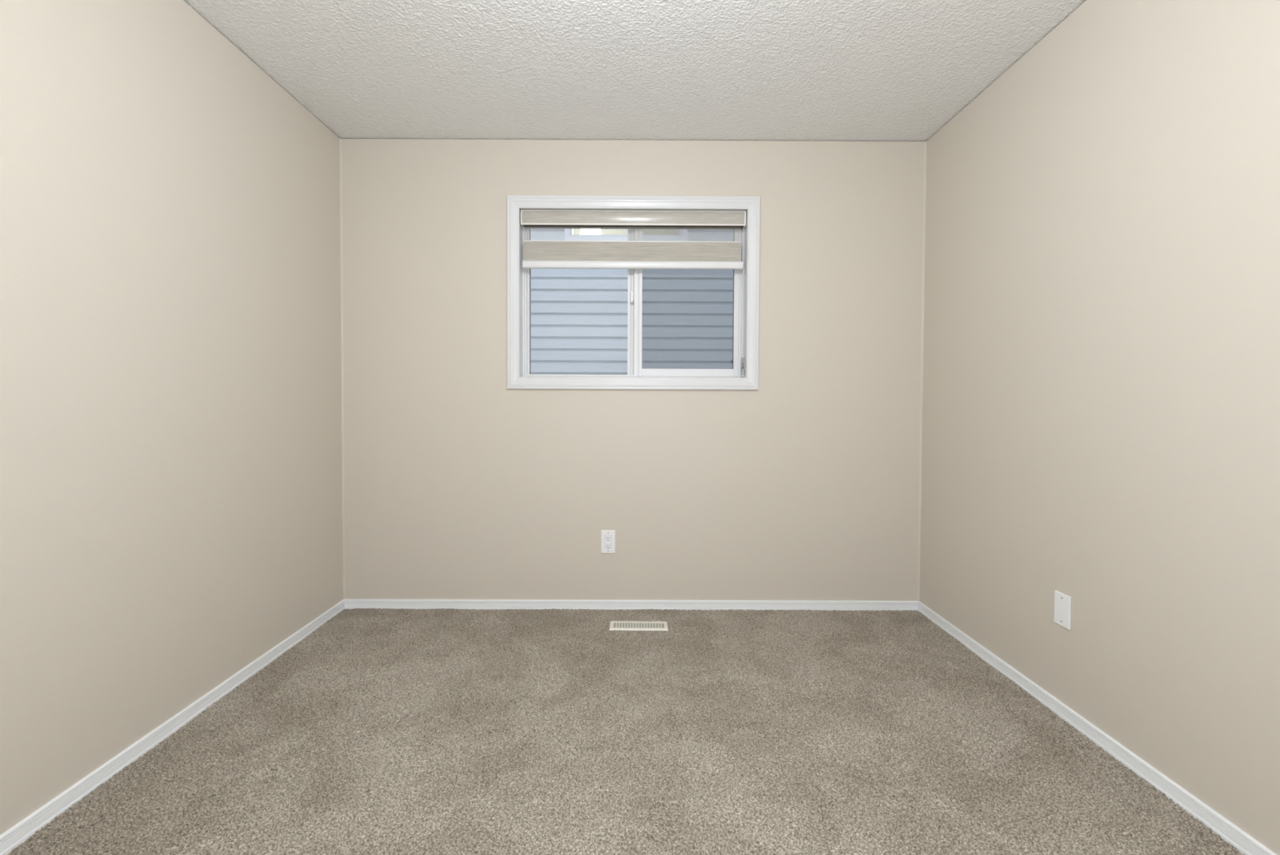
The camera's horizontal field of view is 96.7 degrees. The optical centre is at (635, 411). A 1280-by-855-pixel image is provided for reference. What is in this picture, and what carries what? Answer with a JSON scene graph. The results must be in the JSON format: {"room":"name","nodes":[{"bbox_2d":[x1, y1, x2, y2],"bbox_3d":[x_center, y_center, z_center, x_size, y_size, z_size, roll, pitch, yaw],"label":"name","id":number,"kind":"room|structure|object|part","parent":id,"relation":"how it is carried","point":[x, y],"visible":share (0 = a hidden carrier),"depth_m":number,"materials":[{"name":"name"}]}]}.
{"room":"empty bedroom","nodes":[
{"label":"empty bedroom","id":0,"kind":"room"},
{"bbox_2d":[0,0,342,834],"bbox_3d":[-1.616,-0.152,1.146,0.180,2.640,3.630,0,1,0],"label":"wall","id":1,"kind":"structure","parent":0,"point":[171,459],"depth_m":1.78,"materials":[{"name":"beige paint"}]},
{"bbox_2d":[0,599,345,854],"bbox_3d":[-1.524,1.053,1.263,0.013,0.065,3.450,0,1,0],"label":"baseboard","id":2,"kind":"structure","parent":1,"relation":"attached to","point":[19,833],"depth_m":1.75,"materials":[{"name":"white paint"}]},
{"bbox_2d":[338,137,345,599],"bbox_3d":[-1.525,-0.205,2.955,0.010,2.405,0.010,0,1,0],"label":"trim","id":3,"kind":"structure","parent":1,"relation":"attached to","point":[340,140],"depth_m":2.96,"materials":[{"name":"beige paint"}]},
{"bbox_2d":[6,607,1245,854],"bbox_3d":[-0.018,1.073,1.267,3.025,0.010,3.450,0,1,0],"label":"floor","id":4,"kind":"structure","parent":0,"point":[379,731],"depth_m":1.76,"materials":[{"name":"beige carpet"}]},
{"bbox_2d":[608,620,668,630],"bbox_3d":[0.014,1.034,2.754,0.282,0.008,0.099,0,1,0],"label":"floor vent","id":5,"kind":"object","parent":4,"relation":"in","point":[614,624],"visible":1,"depth_m":2.75,"materials":[{"name":"beige metal"}]},
{"bbox_2d":[342,138,924,600],"bbox_3d":[-0.017,-0.189,3.054,3.385,2.640,0.180,0,1,0],"label":"wall","id":6,"kind":"structure","parent":0,"point":[460,483],"depth_m":2.97,"materials":[{"name":"beige paint"}]},
{"bbox_2d":[600,529,615,552],"bbox_3d":[-0.145,0.679,2.979,0.074,0.120,0.008,0,1,0],"label":"wall outlet","id":7,"kind":"object","parent":6,"relation":"attached to","point":[607,536],"visible":1,"depth_m":2.98,"materials":[{"name":"white plastic"}]},
{"bbox_2d":[604,535,611,547],"bbox_3d":[-0.145,0.679,2.977,0.033,0.067,0.004,0,1,0],"label":"receptacle","id":8,"kind":"object","parent":7,"relation":"attached to","point":[607,538],"depth_m":2.98,"materials":[{"name":"grey plastic"}]},
{"bbox_2d":[344,598,918,610],"bbox_3d":[-0.022,1.020,2.985,3.025,0.065,0.013,0,1,0],"label":"baseboard","id":9,"kind":"structure","parent":6,"relation":"attached to","point":[605,604],"depth_m":2.98,"materials":[{"name":"white paint"}]},
{"bbox_2d":[506,195,759,389],"bbox_3d":[-0.014,-0.618,3.035,1.304,0.994,0.194,0,1,0],"label":"window","id":10,"kind":"structure","parent":6,"relation":"in","point":[519,375],"depth_m":2.95,"materials":[{"name":"white plastic"}]},
{"bbox_3d":[-0.300,-0.621,3.092,0.574,0.834,0.042,0,1,0],"label":"fixed sash","id":11,"kind":"part","parent":10,"relation":"part of","materials":[{"name":"white plastic"}]},
{"bbox_3d":[-0.016,-0.620,3.090,1.184,0.876,0.072,0,1,0],"label":"frame","id":12,"kind":"part","parent":10,"relation":"part of","materials":[{"name":"white plastic"}]},
{"bbox_2d":[520,208,746,376],"bbox_3d":[-0.013,-0.623,3.009,1.178,0.864,0.077,0,1,0],"label":"roller blind","id":13,"kind":"object","parent":10,"relation":"attached to","point":[621,255],"visible":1,"depth_m":3.00,"materials":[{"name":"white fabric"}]},
{"bbox_3d":[-0.016,-0.775,3.000,1.157,0.038,0.022,0,1,0],"label":"rail","id":14,"kind":"part","parent":13,"relation":"part of","materials":[{"name":"white plastic"}]},
{"bbox_3d":[0.569,-0.618,3.014,0.006,0.709,0.029,0,1,0],"label":"bead chain","id":15,"kind":"part","parent":13,"relation":"part of","materials":[{"name":"white plastic"}]},
{"bbox_3d":[0.271,-0.619,3.117,0.568,0.829,0.008,0,1,0],"label":"screen frame","id":16,"kind":"part","parent":10,"relation":"part of","materials":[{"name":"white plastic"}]},
{"bbox_3d":[0.278,-0.613,3.075,0.575,0.844,0.031,0,1,0],"label":"sliding sash","id":17,"kind":"part","parent":10,"relation":"part of","materials":[{"name":"white plastic"}]},
{"bbox_2d":[183,0,1086,142],"bbox_3d":[-0.009,-1.367,1.218,3.049,0.003,3.462,0,1,0],"label":"ceiling","id":18,"kind":"structure","parent":0,"point":[756,70],"depth_m":2.26,"materials":[{"name":"white paint"}]},
{"bbox_2d":[920,0,1279,854],"bbox_3d":[1.589,-0.140,1.153,0.180,2.640,3.630,0,1,0],"label":"wall","id":19,"kind":"structure","parent":0,"point":[1101,415],"depth_m":1.74,"materials":[{"name":"beige paint"}]},
{"bbox_2d":[916,141,927,600],"bbox_3d":[1.490,-0.194,2.962,0.010,2.405,0.010,0,1,0],"label":"trim","id":20,"kind":"structure","parent":19,"relation":"attached to","point":[926,142],"depth_m":2.96,"materials":[{"name":"beige paint"}]},
{"bbox_2d":[1053,590,1071,629],"bbox_3d":[1.491,0.691,1.988,0.007,0.115,0.072,0,1,0],"label":"blank wall plate","id":21,"kind":"object","parent":19,"relation":"attached to","point":[1062,603],"visible":1,"depth_m":1.98,"materials":[{"name":"white plastic"}]},
{"bbox_2d":[917,600,1276,854],"bbox_3d":[1.488,1.065,1.270,0.013,0.065,3.450,0,1,0],"label":"baseboard","id":22,"kind":"structure","parent":19,"relation":"attached to","point":[1246,844],"depth_m":1.74,"materials":[{"name":"white paint"}]},
{"label":"outside","id":23,"kind":"structure","parent":0,"visible":0},
{"bbox_2d":[530,228,733,373],"bbox_3d":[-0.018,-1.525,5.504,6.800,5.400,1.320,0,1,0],"label":"window glass","id":24,"kind":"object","parent":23,"point":[579,317],"visible":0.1,"depth_m":4.87,"materials":[{"name":"glass"}]},
{"bbox_2d":[580,228,600,234],"bbox_3d":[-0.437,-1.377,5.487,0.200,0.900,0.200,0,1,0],"label":"globe lamp","id":25,"kind":"object","parent":24,"relation":"in","point":[583,231],"visible":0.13,"depth_m":5.39,"materials":[{"name":"white"}]}
]}

